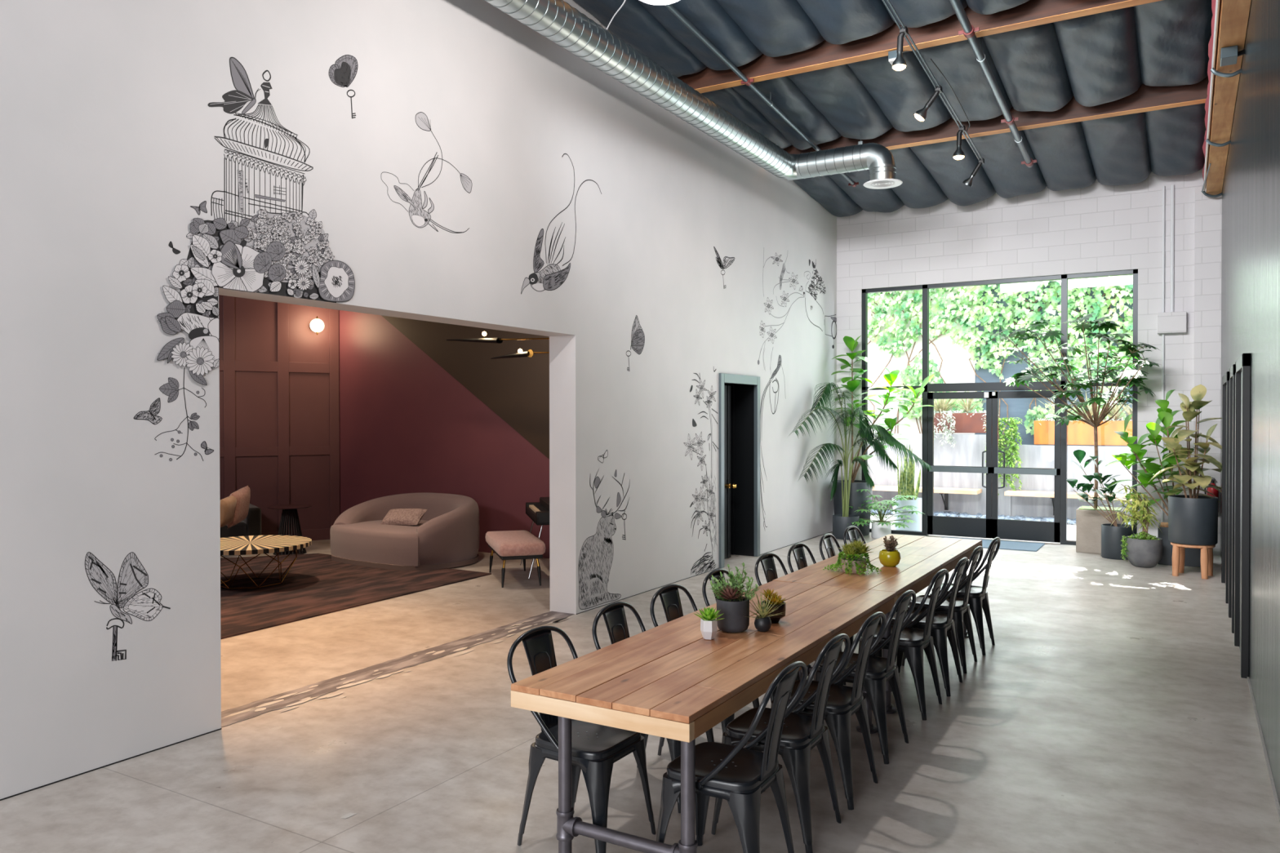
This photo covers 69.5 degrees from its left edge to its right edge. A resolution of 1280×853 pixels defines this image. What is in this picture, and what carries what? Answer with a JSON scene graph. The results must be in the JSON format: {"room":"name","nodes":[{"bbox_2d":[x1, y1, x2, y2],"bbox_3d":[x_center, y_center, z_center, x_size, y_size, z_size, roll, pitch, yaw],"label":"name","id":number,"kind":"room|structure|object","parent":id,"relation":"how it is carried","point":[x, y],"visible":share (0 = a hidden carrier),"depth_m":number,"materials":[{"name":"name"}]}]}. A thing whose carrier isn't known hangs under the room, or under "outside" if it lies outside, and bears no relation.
{"room":"dining hall","nodes":[
{"label":"dining hall","id":0,"kind":"room"},
{"bbox_2d":[218,294,339,540],"bbox_3d":[-8.435,-0.178,11.097,9.400,3.700,0.181,0,1,-32],"label":"wall","id":1,"kind":"structure","parent":0,"point":[279,395],"depth_m":13.08,"materials":[{"name":"paint"}]},
{"bbox_2d":[0,0,836,799],"bbox_3d":[-1.640,-1.594,6.760,0.290,6.600,17.985,0,1,31],"label":"wall","id":2,"kind":"structure","parent":0,"point":[108,128],"depth_m":5.86,"materials":[{"name":"white paint"}]},
{"bbox_2d":[84,551,170,661],"bbox_3d":[-2.649,0.915,4.791,0.001,0.580,0.450,0,1,31],"label":"drawing","id":3,"kind":"object","parent":2,"relation":"attached to","point":[145,605],"visible":1,"depth_m":4.77,"materials":[{"name":"black"}]},
{"bbox_2d":[154,368,206,461],"bbox_3d":[-2.501,-0.063,5.033,0.001,0.515,0.304,0,1,31],"label":"drawing","id":4,"kind":"object","parent":2,"relation":"attached to","point":[171,388],"visible":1,"depth_m":5.01,"materials":[{"name":"black"}]},
{"bbox_2d":[208,56,260,114],"bbox_3d":[-2.329,-1.955,5.308,0.001,0.332,0.344,0,1,31],"label":"drawing","id":5,"kind":"object","parent":2,"relation":"attached to","point":[235,100],"visible":1,"depth_m":5.33,"materials":[{"name":"black"}]},
{"bbox_2d":[156,208,355,385],"bbox_3d":[-2.223,-0.796,5.487,0.010,1.130,1.360,0,1,31],"label":"drawing","id":6,"kind":"object","parent":2,"relation":"attached to","point":[289,254],"visible":1,"depth_m":5.32,"materials":[{"name":"black"}]},
{"bbox_2d":[210,70,313,221],"bbox_3d":[-2.228,-1.638,5.482,0.001,0.970,0.709,0,1,31],"label":"drawing","id":7,"kind":"object","parent":2,"relation":"attached to","point":[265,86],"visible":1,"depth_m":5.47,"materials":[{"name":"black"}]},
{"bbox_2d":[328,54,357,118],"bbox_3d":[-1.923,-2.224,5.991,0.001,0.412,0.243,0,1,31],"label":"drawing","id":8,"kind":"object","parent":2,"relation":"attached to","point":[344,71],"visible":1,"depth_m":6.00,"materials":[{"name":"black"}]},
{"bbox_2d":[381,111,471,233],"bbox_3d":[-1.522,-1.834,6.670,0.001,0.833,0.932,0,1,31],"label":"drawing","id":9,"kind":"object","parent":2,"relation":"attached to","point":[420,218],"visible":1,"depth_m":6.61,"materials":[{"name":"black"}]},
{"bbox_2d":[520,153,601,293],"bbox_3d":[-0.669,-1.749,8.111,0.001,1.315,1.224,0,1,31],"label":"drawing","id":10,"kind":"object","parent":2,"relation":"attached to","point":[551,277],"visible":1,"depth_m":7.90,"materials":[{"name":"black"}]},
{"bbox_2d":[577,469,630,609],"bbox_3d":[-0.327,1.030,8.709,0.001,1.285,0.903,0,1,31],"label":"drawing","id":11,"kind":"object","parent":2,"relation":"attached to","point":[596,555],"visible":1,"depth_m":8.61,"materials":[{"name":"black"}]},
{"bbox_2d":[684,369,718,575],"bbox_3d":[0.698,0.486,10.433,0.001,2.360,0.870,0,1,31],"label":"drawing","id":12,"kind":"object","parent":2,"relation":"attached to","point":[711,397],"visible":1,"depth_m":10.45,"materials":[{"name":"black"}]},
{"bbox_2d":[719,373,759,568],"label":"door","id":13,"kind":"structure","parent":2,"relation":"in","point":[739,394],"depth_m":11.76,"materials":[{"name":"wood"}]},
{"bbox_2d":[759,252,836,369],"bbox_3d":[2.297,-1.606,13.116,0.001,1.723,3.077,0,1,31],"label":"drawing","id":14,"kind":"object","parent":2,"relation":"attached to","point":[793,278],"visible":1,"depth_m":12.56,"materials":[{"name":"black"}]},
{"bbox_2d":[338,310,549,558],"bbox_3d":[-2.062,-0.196,12.215,5.988,3.700,0.165,0,1,31],"label":"wall","id":15,"kind":"structure","parent":0,"point":[407,425],"depth_m":12.47,"materials":[{"name":"paint"}]},
{"bbox_2d":[0,532,1279,852],"bbox_3d":[-4.151,1.744,8.262,16.884,0.100,18.350,0,1,31],"label":"floor","id":16,"kind":"structure","parent":0,"point":[1110,709],"depth_m":4.88,"materials":[{"name":"concrete"}]},
{"bbox_2d":[220,503,261,537],"bbox_3d":[-6.118,1.352,11.841,2.240,0.620,0.850,0,1,-32],"label":"sofa","id":17,"kind":"object","parent":16,"relation":"on","point":[251,525],"visible":0.09,"depth_m":12.00,"materials":[{"name":"fabric"}]},
{"bbox_2d":[226,484,250,528],"bbox_3d":[-5.049,1.005,11.606,0.206,0.523,0.528,0,1,4],"label":"cushion","id":18,"kind":"object","parent":17,"relation":"on","point":[242,495],"visible":0.7,"depth_m":11.54,"materials":[{"name":"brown fabric"}]},
{"bbox_2d":[267,504,311,555],"bbox_3d":[-4.574,1.350,12.061,0.540,0.620,0.540,0,1,31],"label":"side table","id":19,"kind":"object","parent":16,"relation":"on","point":[289,509],"visible":0.63,"depth_m":12.02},
{"bbox_2d":[220,553,491,639],"bbox_3d":[-5.023,1.676,9.481,5.140,0.013,5.159,0,1,31],"label":"rug","id":20,"kind":"object","parent":16,"relation":"on","point":[315,584],"visible":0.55,"depth_m":9.56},
{"bbox_2d":[220,535,311,589],"bbox_3d":[-4.131,1.447,9.788,1.230,0.434,1.230,0,1,31],"label":"coffee table","id":21,"kind":"object","parent":20,"relation":"on","point":[248,544],"visible":0.81,"depth_m":9.67,"materials":[{"name":"wood"}]},
{"bbox_2d":[329,493,479,570],"bbox_3d":[-2.886,1.259,11.499,1.992,0.777,1.428,0,1,35],"label":"curved sofa","id":22,"kind":"object","parent":20,"relation":"on","point":[447,535],"visible":0.97,"depth_m":10.98,"materials":[{"name":"fabric"}]},
{"bbox_2d":[380,508,426,525],"bbox_3d":[-2.938,1.128,11.461,0.608,0.226,0.228,0,1,27],"label":"cushion","id":23,"kind":"object","parent":22,"relation":"on","point":[402,517],"visible":0.97,"depth_m":11.38,"materials":[{"name":"fabric"}]},
{"bbox_2d":[221,611,573,818],"bbox_3d":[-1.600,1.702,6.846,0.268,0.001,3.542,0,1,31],"label":"trim","id":24,"kind":"structure","parent":16,"relation":"on","point":[328,686],"depth_m":6.50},
{"bbox_2d":[485,530,546,587],"bbox_3d":[-1.380,1.437,10.133,0.500,0.476,1.224,0,1,-17],"label":"upholstered bench","id":25,"kind":"object","parent":16,"relation":"on","point":[507,544],"visible":1,"depth_m":9.66,"materials":[{"name":"pink fabric"}]},
{"bbox_2d":[485,530,546,556],"bbox_3d":[-1.380,1.269,10.132,0.500,0.139,1.224,0,1,-17],"label":"cushion","id":26,"kind":"object","parent":25,"relation":"on","point":[504,543],"depth_m":9.66,"materials":[{"name":"pink fabric"}]},
{"bbox_2d":[520,497,549,578],"bbox_3d":[-1.012,1.169,10.682,0.661,1.003,1.240,0,1,-13],"label":"piano","id":27,"kind":"object","parent":16,"relation":"on","point":[538,512],"visible":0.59,"depth_m":10.43,"materials":[{"name":"black wood"}]},
{"bbox_2d":[506,626,655,852],"bbox_3d":[-0.247,1.303,3.881,0.498,0.859,0.457,0,1,32],"label":"metal chair","id":28,"kind":"object","parent":16,"relation":"on","point":[595,748],"visible":0.75,"depth_m":3.81,"materials":[{"name":"metal"}]},
{"bbox_2d":[591,601,714,813],"bbox_3d":[0.073,1.298,4.422,0.498,0.859,0.457,0,1,29],"label":"metal chair","id":29,"kind":"object","parent":16,"relation":"on","point":[614,614],"visible":0.3,"depth_m":4.49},
{"bbox_2d":[511,580,896,852],"bbox_3d":[0.494,1.346,4.420,0.765,0.761,2.575,0,1,31],"label":"trestle table","id":30,"kind":"object","parent":16,"relation":"on","point":[668,681],"visible":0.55,"depth_m":3.61,"materials":[{"name":"brown wood"}]},
{"bbox_2d":[693,607,724,639],"bbox_3d":[0.316,0.896,4.216,0.143,0.142,0.147,0,1,-4],"label":"potted succulent","id":31,"kind":"object","parent":30,"relation":"on","point":[708,623],"visible":1,"depth_m":4.19,"materials":[{"name":"white ceramic"}]},
{"bbox_2d":[706,562,761,632],"bbox_3d":[0.444,0.812,4.380,0.259,0.306,0.225,0,1,1],"label":"potted succulent","id":32,"kind":"object","parent":30,"relation":"on","point":[731,602],"visible":1,"depth_m":4.33,"materials":[{"name":"plant"}]},
{"bbox_2d":[716,595,749,632],"bbox_3d":[0.440,0.891,4.375,0.156,0.150,0.156,0,1,31],"label":"pot","id":33,"kind":"object","parent":32,"relation":"on","point":[735,610],"depth_m":4.31,"materials":[{"name":"ceramic"}]},
{"bbox_2d":[760,589,786,622],"bbox_3d":[0.657,0.885,4.551,0.166,0.156,0.139,0,1,31],"label":"potted succulent","id":34,"kind":"object","parent":30,"relation":"on","point":[775,619],"visible":0.8,"depth_m":4.52,"materials":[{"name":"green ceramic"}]},
{"bbox_2d":[762,600,786,622],"bbox_3d":[0.657,0.916,4.555,0.124,0.095,0.124,0,1,31],"label":"pot","id":35,"kind":"object","parent":34,"relation":"on","point":[775,619],"depth_m":4.51,"materials":[{"name":"brown ceramic"}]},
{"bbox_2d":[649,583,759,755],"bbox_3d":[0.354,1.293,4.896,0.498,0.859,0.457,0,1,32],"label":"metal chair","id":36,"kind":"object","parent":16,"relation":"on","point":[668,594],"visible":0.19,"depth_m":4.98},
{"bbox_2d":[656,661,807,852],"bbox_3d":[0.351,1.306,3.526,0.498,0.859,0.457,0,1,30],"label":"metal chair","id":37,"kind":"object","parent":16,"relation":"on","point":[739,775],"visible":0.97,"depth_m":3.44,"materials":[{"name":"metal"}]},
{"bbox_2d":[711,633,850,852],"bbox_3d":[0.617,1.301,3.973,0.498,0.859,0.457,0,1,31],"label":"metal chair","id":38,"kind":"object","parent":16,"relation":"on","point":[801,733],"visible":0.85,"depth_m":3.85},
{"bbox_2d":[754,552,845,685],"bbox_3d":[1.048,1.280,6.066,0.498,0.859,0.457,0,1,32],"label":"metal chair","id":39,"kind":"object","parent":16,"relation":"on","point":[767,562],"visible":0.26,"depth_m":6.18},
{"bbox_2d":[764,611,885,810],"bbox_3d":[0.888,1.297,4.415,0.498,0.859,0.457,0,1,32],"label":"metal chair","id":40,"kind":"object","parent":16,"relation":"on","point":[843,701],"visible":0.73,"depth_m":4.27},
{"bbox_2d":[790,382,932,539],"bbox_3d":[3.117,0.504,12.882,1.608,2.275,1.777,0,1,31],"label":"potted palm","id":41,"kind":"object","parent":16,"relation":"on","point":[840,522],"visible":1,"depth_m":13.23,"materials":[{"name":"plant"}]},
{"bbox_2d":[813,590,915,764],"bbox_3d":[1.197,1.291,4.965,0.498,0.859,0.457,0,1,32],"label":"metal chair","id":42,"kind":"object","parent":16,"relation":"on","point":[880,670],"visible":0.64,"depth_m":4.82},
{"bbox_2d":[772,533,982,714],"bbox_3d":[1.817,1.323,6.659,0.765,0.761,2.616,0,1,31],"label":"trestle table","id":43,"kind":"object","parent":16,"relation":"on","point":[922,557],"visible":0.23,"depth_m":6.16,"materials":[{"name":"brown wood"}]},
{"bbox_2d":[822,539,881,575],"bbox_3d":[1.389,0.845,6.023,0.370,0.207,0.356,0,1,31],"label":"potted succulent","id":44,"kind":"object","parent":43,"relation":"on","point":[850,564],"visible":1,"depth_m":5.98,"materials":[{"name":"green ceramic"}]},
{"bbox_2d":[830,335,933,536],"bbox_3d":[3.567,0.131,13.608,1.639,3.006,0.756,0,1,38],"label":"fiddle leaf fig","id":45,"kind":"object","parent":16,"relation":"on","point":[857,499],"visible":0.7,"depth_m":13.73,"materials":[{"name":"plant"}]},
{"bbox_2d":[857,568,948,720],"bbox_3d":[1.601,1.284,5.644,0.498,0.859,0.457,0,1,32],"label":"metal chair","id":46,"kind":"object","parent":16,"relation":"on","point":[913,642],"visible":0.73,"depth_m":5.50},
{"bbox_2d":[890,557,968,697],"bbox_3d":[1.889,1.279,6.101,0.498,0.859,0.457,0,1,31],"label":"metal chair","id":47,"kind":"object","parent":16,"relation":"on","point":[943,626],"visible":0.76,"depth_m":5.95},
{"bbox_2d":[901,546,982,673],"bbox_3d":[2.179,1.274,6.627,0.498,0.859,0.457,0,1,31],"label":"metal chair","id":48,"kind":"object","parent":16,"relation":"on","point":[962,613],"visible":0.61,"depth_m":6.49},
{"bbox_2d":[929,537,1000,655],"bbox_3d":[2.493,1.269,7.114,0.498,0.859,0.457,0,1,31],"label":"metal chair","id":49,"kind":"object","parent":16,"relation":"on","point":[978,600],"visible":0.7,"depth_m":6.95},
{"bbox_2d":[989,313,1160,553],"bbox_3d":[5.665,0.088,12.100,2.044,3.117,1.238,0,1,25],"label":"tree","id":50,"kind":"object","parent":16,"relation":"on","point":[1089,521],"visible":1,"depth_m":12.02,"materials":[{"name":"green plant"}]},
{"bbox_2d":[1066,449,1133,559],"bbox_3d":[5.806,0.975,11.684,0.771,1.351,0.415,0,1,31],"label":"fiddle leaf fig","id":51,"kind":"object","parent":16,"relation":"on","point":[1112,533],"visible":0.97,"depth_m":11.62,"materials":[{"name":"plant"}]},
{"bbox_2d":[1106,484,1163,568],"bbox_3d":[5.859,1.180,10.978,0.654,0.954,0.390,0,1,31],"label":"shrub","id":52,"kind":"object","parent":16,"relation":"on","point":[1144,550],"visible":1,"depth_m":10.86,"materials":[{"name":"green plant"}]},
{"bbox_2d":[1120,531,1159,559],"bbox_3d":[5.921,1.416,10.943,0.411,0.365,0.345,0,1,31],"label":"trailing plant","id":53,"kind":"object","parent":52,"relation":"on","point":[1144,546],"depth_m":10.80,"materials":[{"name":"green plant"}]},
{"bbox_2d":[1124,535,1162,568],"bbox_3d":[5.958,1.488,10.923,0.390,0.340,0.390,0,1,31],"label":"pot","id":54,"kind":"object","parent":52,"relation":"on","point":[1141,551],"depth_m":10.78,"materials":[{"name":"grey concrete"}]},
{"bbox_2d":[1105,389,1200,567],"bbox_3d":[6.257,0.603,11.242,1.058,2.102,0.690,0,1,31],"label":"fiddle leaf fig","id":55,"kind":"object","parent":16,"relation":"on","point":[1193,556],"visible":0.7,"depth_m":11.18,"materials":[{"name":"green plant"}]},
{"bbox_2d":[1157,523,1200,567],"bbox_3d":[6.555,1.429,11.184,0.480,0.450,0.500,0,1,31],"label":"planter","id":56,"kind":"object","parent":55,"relation":"on","point":[1193,556],"depth_m":11.03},
{"bbox_2d":[1170,542,1215,579],"bbox_3d":[6.159,1.479,10.292,0.430,0.371,0.430,0,1,31],"label":"plant stand","id":57,"kind":"object","parent":16,"relation":"on","point":[1178,549],"visible":0.72,"depth_m":10.25,"materials":[{"name":"brown wood"}]},
{"bbox_2d":[1147,384,1222,545],"bbox_3d":[6.068,0.411,10.286,0.729,1.764,0.616,0,1,31],"label":"rubber plant","id":58,"kind":"object","parent":57,"relation":"on","point":[1193,519],"visible":0.99,"depth_m":10.19,"materials":[{"name":"green plant"}]},
{"bbox_2d":[832,514,858,539],"bbox_3d":[3.014,1.470,13.527,0.380,0.330,0.380,0,1,31],"label":"pot","id":59,"kind":"object","parent":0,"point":[840,522],"depth_m":13.38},
{"bbox_2d":[832,480,872,536],"bbox_3d":[3.217,1.231,13.986,0.600,0.800,0.600,0,1,31],"label":"pot","id":60,"kind":"object","parent":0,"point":[857,499],"depth_m":13.74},
{"bbox_2d":[848,488,923,538],"bbox_3d":[3.564,1.278,13.530,1.252,0.714,1.000,0,1,31],"label":"leaf plant","id":61,"kind":"object","parent":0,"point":[880,528],"visible":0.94,"depth_m":13.42,"materials":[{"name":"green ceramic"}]},
{"bbox_2d":[573,0,1213,217],"bbox_3d":[0.669,-4.018,5.366,5.684,1.960,18.385,0,1,31],"label":"ceiling","id":62,"kind":"structure","parent":0,"point":[1100,58],"depth_m":9.41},
{"bbox_2d":[573,0,706,77],"bbox_3d":[-0.031,-3.763,8.681,0.500,0.446,2.270,0,1,31],"label":"ceiling panel","id":63,"kind":"object","parent":62,"relation":"on","point":[633,24],"depth_m":8.63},
{"bbox_2d":[484,0,902,188],"bbox_3d":[-1.344,-3.300,4.722,1.521,1.148,14.813,0,1,31],"label":"spiral duct","id":64,"kind":"object","parent":62,"relation":"hanging from","point":[562,24],"visible":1,"depth_m":8.63,"materials":[{"name":"silver metal"}]},
{"bbox_2d":[636,0,762,70],"bbox_3d":[0.450,-3.756,8.396,0.620,0.464,2.270,0,1,31],"label":"blanket","id":65,"kind":"object","parent":62,"relation":"on","point":[708,17],"depth_m":8.54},
{"bbox_2d":[700,87,791,148],"bbox_3d":[1.193,-3.589,10.748,0.500,0.428,2.270,0,1,31],"label":"ceiling panel","id":66,"kind":"object","parent":62,"relation":"on","point":[728,99],"depth_m":10.43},
{"bbox_2d":[664,4,858,186],"bbox_3d":[0.931,-3.504,9.061,0.135,0.685,7.604,0,1,31],"label":"pipe","id":67,"kind":"object","parent":62,"relation":"hanging from","point":[671,7],"visible":0.96,"depth_m":9.25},
{"bbox_2d":[715,0,825,57],"bbox_3d":[0.988,-3.763,8.077,0.630,0.451,2.270,0,1,31],"label":"blanket","id":68,"kind":"object","parent":62,"relation":"on","point":[769,28],"depth_m":8.37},
{"bbox_2d":[732,75,841,150],"bbox_3d":[1.674,-3.580,10.462,0.620,0.436,2.270,0,1,31],"label":"ceiling panel","id":69,"kind":"object","parent":62,"relation":"on","point":[785,94],"depth_m":10.36,"materials":[{"name":"fabric"}]},
{"bbox_2d":[792,175,862,217],"bbox_3d":[2.557,-3.395,13.051,0.500,0.464,2.820,0,1,31],"label":"ceiling panel","id":70,"kind":"object","parent":62,"relation":"on","point":[824,189],"depth_m":13.16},
{"bbox_2d":[787,63,893,139],"bbox_3d":[2.212,-3.583,10.143,0.630,0.434,2.270,0,1,31],"label":"ceiling panel","id":71,"kind":"object","parent":62,"relation":"on","point":[835,95],"depth_m":10.03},
{"bbox_2d":[796,0,894,44],"bbox_3d":[1.538,-3.756,7.751,0.650,0.456,2.270,0,1,31],"label":"blanket","id":72,"kind":"object","parent":62,"relation":"on","point":[833,21],"depth_m":8.18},
{"bbox_2d":[827,168,904,212],"bbox_3d":[3.039,-3.390,12.765,0.620,0.485,2.820,0,1,31],"label":"ceiling panel","id":73,"kind":"object","parent":62,"relation":"on","point":[860,197],"depth_m":13.04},
{"bbox_2d":[847,50,951,131],"bbox_3d":[2.763,-3.592,9.817,0.650,0.440,2.270,0,1,31],"label":"ceiling panel","id":74,"kind":"object","parent":62,"relation":"on","point":[895,96],"depth_m":9.72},
{"bbox_2d":[889,146,948,208],"bbox_3d":[3.576,-3.393,12.447,0.630,0.486,2.820,0,1,31],"label":"ceiling panel","id":75,"kind":"object","parent":62,"relation":"on","point":[918,188],"depth_m":12.54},
{"bbox_2d":[677,0,1161,93],"bbox_3d":[2.471,-3.679,8.595,4.894,0.334,0.131,0,1,31],"label":"roof beam","id":76,"kind":"structure","parent":62,"relation":"attached to","point":[1031,13],"depth_m":8.57,"materials":[{"name":"wood"}]},
{"bbox_2d":[881,0,968,27],"bbox_3d":[2.098,-3.759,7.419,0.650,0.443,2.270,0,1,31],"label":"blanket","id":77,"kind":"object","parent":62,"relation":"on","point":[913,13],"depth_m":7.99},
{"bbox_2d":[882,0,984,186],"bbox_3d":[2.235,-3.281,8.019,0.339,0.883,7.135,0,1,31],"label":"track light","id":78,"kind":"object","parent":62,"relation":"hanging from","point":[899,64],"visible":1,"depth_m":9.10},
{"bbox_2d":[910,138,995,205],"bbox_3d":[4.127,-3.370,12.120,0.650,0.525,2.820,0,1,31],"label":"ceiling panel","id":79,"kind":"object","parent":62,"relation":"on","point":[946,174],"depth_m":11.98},
{"bbox_2d":[912,36,1012,121],"bbox_3d":[3.322,-3.588,9.486,0.650,0.437,2.270,0,1,31],"label":"ceiling panel","id":80,"kind":"object","parent":62,"relation":"on","point":[957,62],"depth_m":9.37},
{"bbox_2d":[949,0,1036,167],"bbox_3d":[2.798,-3.447,7.926,0.172,0.701,7.556,0,1,31],"label":"pipe","id":81,"kind":"object","parent":62,"relation":"hanging from","point":[968,30],"visible":0.94,"depth_m":8.80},
{"bbox_2d":[782,75,1208,154],"bbox_3d":[3.695,-3.501,10.661,4.894,0.334,0.131,0,1,31],"label":"roof beam","id":82,"kind":"structure","parent":62,"relation":"attached to","point":[1147,98],"depth_m":10.15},
{"bbox_2d":[965,0,1029,14],"bbox_3d":[2.640,-3.741,7.098,0.610,0.466,2.270,0,1,31],"label":"blanket","id":83,"kind":"object","parent":62,"relation":"on","point":[980,6],"depth_m":7.76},
{"bbox_2d":[967,129,1046,198],"bbox_3d":[4.686,-3.382,11.789,0.650,0.476,2.820,0,1,31],"label":"ceiling panel","id":84,"kind":"object","parent":62,"relation":"on","point":[1002,172],"depth_m":11.74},
{"bbox_2d":[982,22,1073,111],"bbox_3d":[3.864,-3.571,9.165,0.610,0.442,2.270,0,1,31],"label":"ceiling panel","id":85,"kind":"object","parent":62,"relation":"on","point":[1028,66],"depth_m":9.03,"materials":[{"name":"fabric"}]},
{"bbox_2d":[1022,121,1097,191],"bbox_3d":[5.228,-3.396,11.467,0.610,0.461,2.820,0,1,31],"label":"ceiling panel","id":86,"kind":"object","parent":62,"relation":"on","point":[1062,153],"depth_m":11.32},
{"bbox_2d":[1053,6,1142,106],"bbox_3d":[4.401,-3.562,8.846,0.640,0.462,2.270,0,1,31],"label":"ceiling panel","id":87,"kind":"object","parent":62,"relation":"on","point":[1099,55],"depth_m":8.70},
{"bbox_2d":[1080,111,1151,185],"bbox_3d":[5.766,-3.377,11.149,0.640,0.470,2.820,0,1,31],"label":"ceiling panel","id":88,"kind":"object","parent":62,"relation":"on","point":[1117,149],"depth_m":10.98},
{"bbox_2d":[1133,0,1213,86],"bbox_3d":[4.935,-3.593,8.529,0.600,0.392,2.270,0,1,31],"label":"ceiling panel","id":89,"kind":"object","parent":62,"relation":"on","point":[1171,37],"depth_m":8.49,"materials":[{"name":"fabric"}]},
{"bbox_2d":[1144,102,1205,176],"bbox_3d":[6.299,-3.398,10.832,0.600,0.442,2.820,0,1,31],"label":"ceiling panel","id":90,"kind":"object","parent":62,"relation":"on","point":[1174,137],"depth_m":10.75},
{"bbox_2d":[870,513,1075,542],"bbox_3d":[9.780,1.619,19.883,22.000,0.095,15.850,0,1,31],"label":"floor","id":91,"kind":"structure","parent":0,"point":[1071,529],"depth_m":14.62,"materials":[{"name":"concrete"}]},
{"bbox_2d":[892,440,921,531],"bbox_3d":[4.189,0.910,14.406,0.500,1.431,0.500,0,1,31],"label":"snake plant","id":92,"kind":"object","parent":91,"relation":"on","point":[906,487],"visible":0.8,"depth_m":14.28,"materials":[{"name":"green plant"}]},
{"bbox_2d":[867,275,1133,520],"bbox_3d":[7.472,-2.103,16.940,19.000,7.400,2.200,0,1,31],"label":"wall","id":93,"kind":"structure","parent":91,"relation":"on","point":[956,366],"depth_m":17.06,"materials":[{"name":"concrete"}]},
{"bbox_2d":[872,484,982,510],"bbox_3d":[3.855,1.310,17.562,4.970,0.410,0.480,0,1,31],"label":"bench","id":94,"kind":"object","parent":93,"relation":"attached to","point":[946,491],"visible":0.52,"depth_m":16.57,"materials":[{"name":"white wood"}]},
{"bbox_2d":[918,391,986,433],"bbox_3d":[5.771,-0.378,17.002,1.603,0.979,1.245,0,1,31],"label":"planter","id":95,"kind":"object","parent":93,"relation":"on","point":[966,422],"visible":0.62,"depth_m":16.76,"materials":[{"name":"metal"}]},
{"bbox_2d":[867,275,1133,446],"bbox_3d":[6.753,-2.727,17.678,11.307,6.445,0.444,0,1,31],"label":"tree","id":96,"kind":"object","parent":93,"relation":"attached to","point":[1115,286],"visible":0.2,"depth_m":17.60,"materials":[{"name":"green plant"}]},
{"bbox_2d":[984,417,1022,494],"bbox_3d":[6.376,0.530,16.185,0.646,1.385,0.207,0,1,31],"label":"trailing plant","id":97,"kind":"object","parent":93,"relation":"hanging from","point":[1013,428],"visible":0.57,"depth_m":16.11,"materials":[{"name":"green plant"}]},
{"bbox_2d":[1032,386,1132,445],"bbox_3d":[7.826,-0.241,15.743,2.403,1.110,1.423,0,1,26],"label":"planter","id":98,"kind":"object","parent":93,"relation":"on","point":[1079,433],"visible":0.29,"depth_m":15.70,"materials":[{"name":"wood"}]},
{"bbox_2d":[871,508,1131,524],"bbox_3d":[5.858,1.569,16.224,8.072,0.066,0.705,0,1,31],"label":"pebbles","id":99,"kind":"object","parent":91,"relation":"on","point":[946,513],"visible":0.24,"depth_m":15.99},
{"bbox_2d":[836,167,1223,537],"bbox_3d":[5.270,-1.014,13.240,5.574,5.300,0.200,0,1,31],"label":"wall","id":100,"kind":"structure","parent":0,"point":[1097,227],"depth_m":12.83,"materials":[{"name":"brick"}]},
{"bbox_2d":[862,269,1137,545],"bbox_3d":[5.065,-0.237,13.347,3.752,3.744,0.100,0,1,31],"label":"window","id":101,"kind":"structure","parent":100,"relation":"in","point":[993,386],"depth_m":13.26,"materials":[{"name":"grey metal"}]},
{"bbox_2d":[927,391,991,538],"bbox_3d":[4.697,0.553,13.570,0.904,2.120,0.217,0,1,31],"label":"door","id":102,"kind":"structure","parent":101,"relation":"attached to","point":[975,527],"depth_m":13.51,"materials":[{"name":"grey metal"}]},
{"bbox_2d":[991,390,1060,542],"bbox_3d":[5.478,0.557,13.108,0.900,2.120,0.217,0,1,31],"label":"door","id":103,"kind":"structure","parent":101,"relation":"attached to","point":[1004,529],"depth_m":13.09,"materials":[{"name":"grey metal"}]},
{"bbox_2d":[1157,184,1186,522],"bbox_3d":[6.945,-0.755,12.061,0.330,4.800,0.120,0,1,31],"label":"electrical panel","id":104,"kind":"object","parent":100,"relation":"attached to","point":[1169,322],"visible":0.95,"depth_m":12.06,"materials":[{"name":"white metal"}]},
{"bbox_2d":[1101,523,1133,559],"bbox_3d":[5.998,1.446,11.608,0.360,0.410,0.360,0,1,31],"label":"pot","id":105,"kind":"object","parent":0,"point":[1111,533],"depth_m":11.48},
{"bbox_2d":[1193,186,1222,555],"bbox_3d":[7.293,-0.713,11.870,0.294,4.720,0.100,0,1,31],"label":"wall pier","id":106,"kind":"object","parent":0,"point":[1208,210],"visible":0.61,"depth_m":11.81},
{"bbox_2d":[1220,0,1279,805],"bbox_3d":[2.923,-1.773,4.053,0.150,7.000,17.985,0,1,31],"label":"wall","id":107,"kind":"structure","parent":0,"point":[1251,192],"depth_m":5.34,"materials":[{"name":"paint"}]},
{"bbox_2d":[1221,371,1229,604],"bbox_3d":[5.918,0.573,9.315,0.045,2.200,1.350,0,1,31],"label":"door","id":108,"kind":"structure","parent":107,"relation":"in","point":[1225,379],"depth_m":9.73,"materials":[{"name":"black paint"}]},
{"bbox_2d":[1202,0,1251,197],"bbox_3d":[3.251,-3.081,4.958,0.240,0.521,15.900,0,1,31],"label":"timber ledger","id":109,"kind":"object","parent":107,"relation":"attached to","point":[1229,20],"visible":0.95,"depth_m":8.04,"materials":[{"name":"brown wood"}]},
{"bbox_2d":[1228,364,1235,633],"bbox_3d":[5.056,0.588,7.862,0.045,2.200,0.770,0,1,31],"label":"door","id":110,"kind":"structure","parent":107,"relation":"in","point":[1232,370],"depth_m":8.11,"materials":[{"name":"black paint"}]},
{"bbox_2d":[1234,353,1250,678],"bbox_3d":[4.375,0.600,6.713,0.045,2.200,1.100,0,1,31],"label":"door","id":111,"kind":"structure","parent":107,"relation":"in","point":[1242,365],"depth_m":6.25,"materials":[{"name":"black paint"}]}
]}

